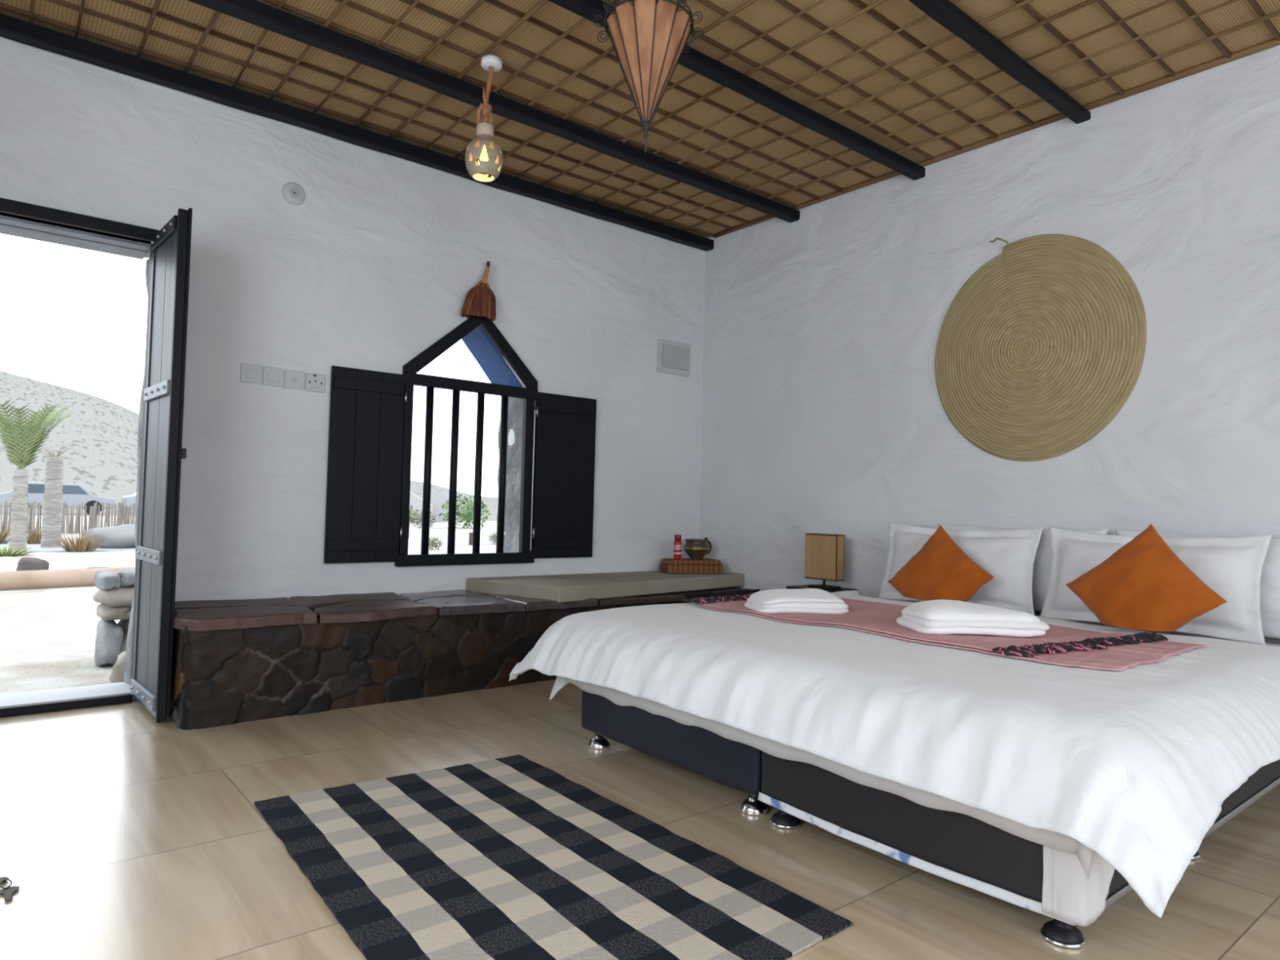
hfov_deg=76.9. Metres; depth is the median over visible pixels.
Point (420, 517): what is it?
bush
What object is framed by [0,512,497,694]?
ground
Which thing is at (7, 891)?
keys
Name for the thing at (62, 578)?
kerb
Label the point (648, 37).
lantern
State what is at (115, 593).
stone pier
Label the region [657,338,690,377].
box
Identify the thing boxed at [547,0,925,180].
ceiling beam
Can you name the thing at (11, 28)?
ceiling beam
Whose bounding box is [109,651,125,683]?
rock
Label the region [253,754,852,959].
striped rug
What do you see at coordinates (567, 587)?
seat cushion
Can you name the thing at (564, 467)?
shutter
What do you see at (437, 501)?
tent
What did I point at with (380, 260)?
wall
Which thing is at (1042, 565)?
pillow
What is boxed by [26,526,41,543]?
clump
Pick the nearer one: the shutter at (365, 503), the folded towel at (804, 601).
the folded towel at (804, 601)
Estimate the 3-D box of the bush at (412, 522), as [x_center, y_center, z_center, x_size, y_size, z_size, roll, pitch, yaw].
[-9.848,1.481,33.919,1.182,0.938,1.233,1,-2,9]
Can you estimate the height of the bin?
0.300 m
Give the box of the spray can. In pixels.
[673,534,681,559]
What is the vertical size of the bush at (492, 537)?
0.390 m
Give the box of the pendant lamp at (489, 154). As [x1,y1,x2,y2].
[465,54,502,182]
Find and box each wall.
[0,36,705,601]
[698,44,1279,643]
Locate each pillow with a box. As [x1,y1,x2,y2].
[878,521,1044,615]
[937,523,1107,611]
[1040,526,1272,644]
[1115,528,1279,639]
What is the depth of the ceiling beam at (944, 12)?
3.21 m
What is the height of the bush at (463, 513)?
1.385 m
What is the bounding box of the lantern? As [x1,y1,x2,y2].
[592,0,703,152]
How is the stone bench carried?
on the floor
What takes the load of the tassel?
on the window
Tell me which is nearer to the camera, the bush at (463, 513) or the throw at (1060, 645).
the throw at (1060, 645)
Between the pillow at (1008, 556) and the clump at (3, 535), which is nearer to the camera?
the pillow at (1008, 556)
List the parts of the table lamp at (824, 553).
shade trim, shade trim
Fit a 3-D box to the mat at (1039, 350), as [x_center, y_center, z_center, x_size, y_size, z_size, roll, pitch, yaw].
[1.858,-0.647,3.860,0.047,1.115,0.997,3,-2,-39]
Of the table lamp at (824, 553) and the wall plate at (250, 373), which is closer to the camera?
the wall plate at (250, 373)
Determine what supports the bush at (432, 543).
on the ground
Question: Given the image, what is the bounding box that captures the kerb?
[0,566,135,591]
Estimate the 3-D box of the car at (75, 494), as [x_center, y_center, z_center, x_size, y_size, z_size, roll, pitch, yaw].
[-26.014,0.835,35.976,4.244,1.400,1.750,3,-2,-39]
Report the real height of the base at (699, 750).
0.285 m
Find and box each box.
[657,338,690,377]
[659,537,723,573]
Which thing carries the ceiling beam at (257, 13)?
attached to the ceiling
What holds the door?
in the wall at (380, 260)
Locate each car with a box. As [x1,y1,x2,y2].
[0,481,115,514]
[120,492,136,509]
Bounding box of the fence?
[0,500,135,533]
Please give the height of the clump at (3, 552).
0.179 m
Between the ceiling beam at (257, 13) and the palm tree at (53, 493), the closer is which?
the ceiling beam at (257, 13)
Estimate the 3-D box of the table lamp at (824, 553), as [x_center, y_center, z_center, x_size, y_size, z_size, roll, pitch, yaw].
[1.041,0.456,4.552,0.120,0.303,0.222,3,-2,-39]
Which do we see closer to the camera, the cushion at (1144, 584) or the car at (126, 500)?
the cushion at (1144, 584)
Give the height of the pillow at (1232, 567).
0.399 m
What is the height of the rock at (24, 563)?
0.283 m
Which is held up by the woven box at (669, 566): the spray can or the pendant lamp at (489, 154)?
the spray can
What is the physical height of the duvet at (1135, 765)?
0.286 m
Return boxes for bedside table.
[786,584,857,592]
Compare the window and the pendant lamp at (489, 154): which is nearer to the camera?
the pendant lamp at (489, 154)
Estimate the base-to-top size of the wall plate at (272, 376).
0.088 m
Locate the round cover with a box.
[281,182,305,204]
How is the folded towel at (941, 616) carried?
on the throw at (1060, 645)
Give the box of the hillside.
[0,370,497,520]
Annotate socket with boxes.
[309,379,322,389]
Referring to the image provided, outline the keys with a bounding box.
[0,876,19,901]
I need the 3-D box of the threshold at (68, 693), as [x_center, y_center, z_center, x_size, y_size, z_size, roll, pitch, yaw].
[-2.760,0.992,3.294,1.210,0.132,0.360,3,-2,-39]
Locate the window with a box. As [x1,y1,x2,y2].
[324,315,596,566]
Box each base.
[581,689,768,816]
[757,751,1279,949]
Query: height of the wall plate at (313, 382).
0.088 m
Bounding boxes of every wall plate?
[240,363,262,384]
[262,366,284,386]
[284,369,304,390]
[305,373,324,392]
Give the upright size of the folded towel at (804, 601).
0.092 m
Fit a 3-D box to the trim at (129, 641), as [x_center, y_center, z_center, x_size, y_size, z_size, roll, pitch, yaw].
[-2.301,-0.032,3.720,0.033,1.990,0.300,3,-2,-39]
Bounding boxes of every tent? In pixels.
[409,491,432,523]
[430,488,465,522]
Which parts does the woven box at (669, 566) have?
box lid, incense burner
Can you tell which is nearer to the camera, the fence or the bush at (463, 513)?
the fence
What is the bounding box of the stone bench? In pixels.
[169,586,759,729]
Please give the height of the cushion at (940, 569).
0.341 m
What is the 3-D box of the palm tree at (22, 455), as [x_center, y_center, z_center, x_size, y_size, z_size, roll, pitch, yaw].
[-10.294,-0.100,13.383,1.382,2.591,1.470,0,-2,34]
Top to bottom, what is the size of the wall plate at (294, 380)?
0.088 m
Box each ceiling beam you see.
[0,13,713,251]
[186,0,799,222]
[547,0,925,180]
[908,0,1090,124]
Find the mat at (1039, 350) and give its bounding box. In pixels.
[934,234,1146,461]
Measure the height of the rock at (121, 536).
0.520 m
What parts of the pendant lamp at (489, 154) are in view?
bulb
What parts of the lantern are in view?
lamp shade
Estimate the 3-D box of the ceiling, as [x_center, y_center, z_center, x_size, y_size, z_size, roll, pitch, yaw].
[0.243,-1.872,2.019,5.575,0.154,5.986,3,-2,-39]
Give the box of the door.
[0,197,192,723]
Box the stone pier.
[93,568,135,666]
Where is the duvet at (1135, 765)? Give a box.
[508,590,1279,918]
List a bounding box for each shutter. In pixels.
[324,365,404,563]
[531,391,596,558]
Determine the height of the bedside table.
0.468 m
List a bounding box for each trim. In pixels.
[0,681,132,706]
[124,258,149,684]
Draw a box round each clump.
[0,523,9,543]
[0,545,43,556]
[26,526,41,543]
[53,528,108,551]
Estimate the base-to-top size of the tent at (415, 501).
1.500 m
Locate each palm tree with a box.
[0,399,74,552]
[39,443,72,547]
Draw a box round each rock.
[16,557,48,570]
[83,524,135,548]
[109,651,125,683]
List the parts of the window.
sill, rail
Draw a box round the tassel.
[460,261,496,321]
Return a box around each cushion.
[466,570,744,602]
[887,525,993,601]
[1066,524,1226,631]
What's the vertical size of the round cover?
0.108 m
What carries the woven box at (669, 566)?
on the seat cushion at (567, 587)
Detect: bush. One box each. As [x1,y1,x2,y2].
[409,505,419,524]
[410,509,436,528]
[428,536,443,550]
[438,494,492,528]
[488,531,496,544]
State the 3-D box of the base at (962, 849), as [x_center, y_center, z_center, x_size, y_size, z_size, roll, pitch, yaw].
[1.422,0.882,2.639,2.084,0.285,0.889,3,-2,-39]
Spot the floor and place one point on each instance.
(125, 834)
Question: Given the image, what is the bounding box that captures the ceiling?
[0,0,1279,238]
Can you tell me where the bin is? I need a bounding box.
[468,532,472,545]
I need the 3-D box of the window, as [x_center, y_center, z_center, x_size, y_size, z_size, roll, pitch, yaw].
[-1.005,-0.234,4.624,1.621,1.409,0.348,3,-2,-39]
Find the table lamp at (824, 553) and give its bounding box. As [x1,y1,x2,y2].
[804,533,844,589]
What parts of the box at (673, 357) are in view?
box door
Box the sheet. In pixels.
[549,599,1279,926]
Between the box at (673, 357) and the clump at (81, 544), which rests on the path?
the clump at (81, 544)
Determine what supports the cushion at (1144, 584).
on the duvet at (1135, 765)
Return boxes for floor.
[0,679,1279,959]
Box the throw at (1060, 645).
[682,593,1207,671]
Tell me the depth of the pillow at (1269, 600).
3.02 m
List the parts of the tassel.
wrapped handle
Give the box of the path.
[0,537,496,552]
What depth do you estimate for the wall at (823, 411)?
4.02 m
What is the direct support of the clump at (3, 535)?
on the path
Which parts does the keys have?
blade, blade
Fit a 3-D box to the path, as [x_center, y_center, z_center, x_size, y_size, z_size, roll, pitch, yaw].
[5.539,2.234,32.644,130.000,0.001,18.400,3,-2,-39]
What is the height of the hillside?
18.473 m
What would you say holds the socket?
attached to the wall plate at (313, 382)
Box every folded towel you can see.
[744,588,848,614]
[896,599,1048,637]
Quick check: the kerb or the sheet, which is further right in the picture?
the sheet

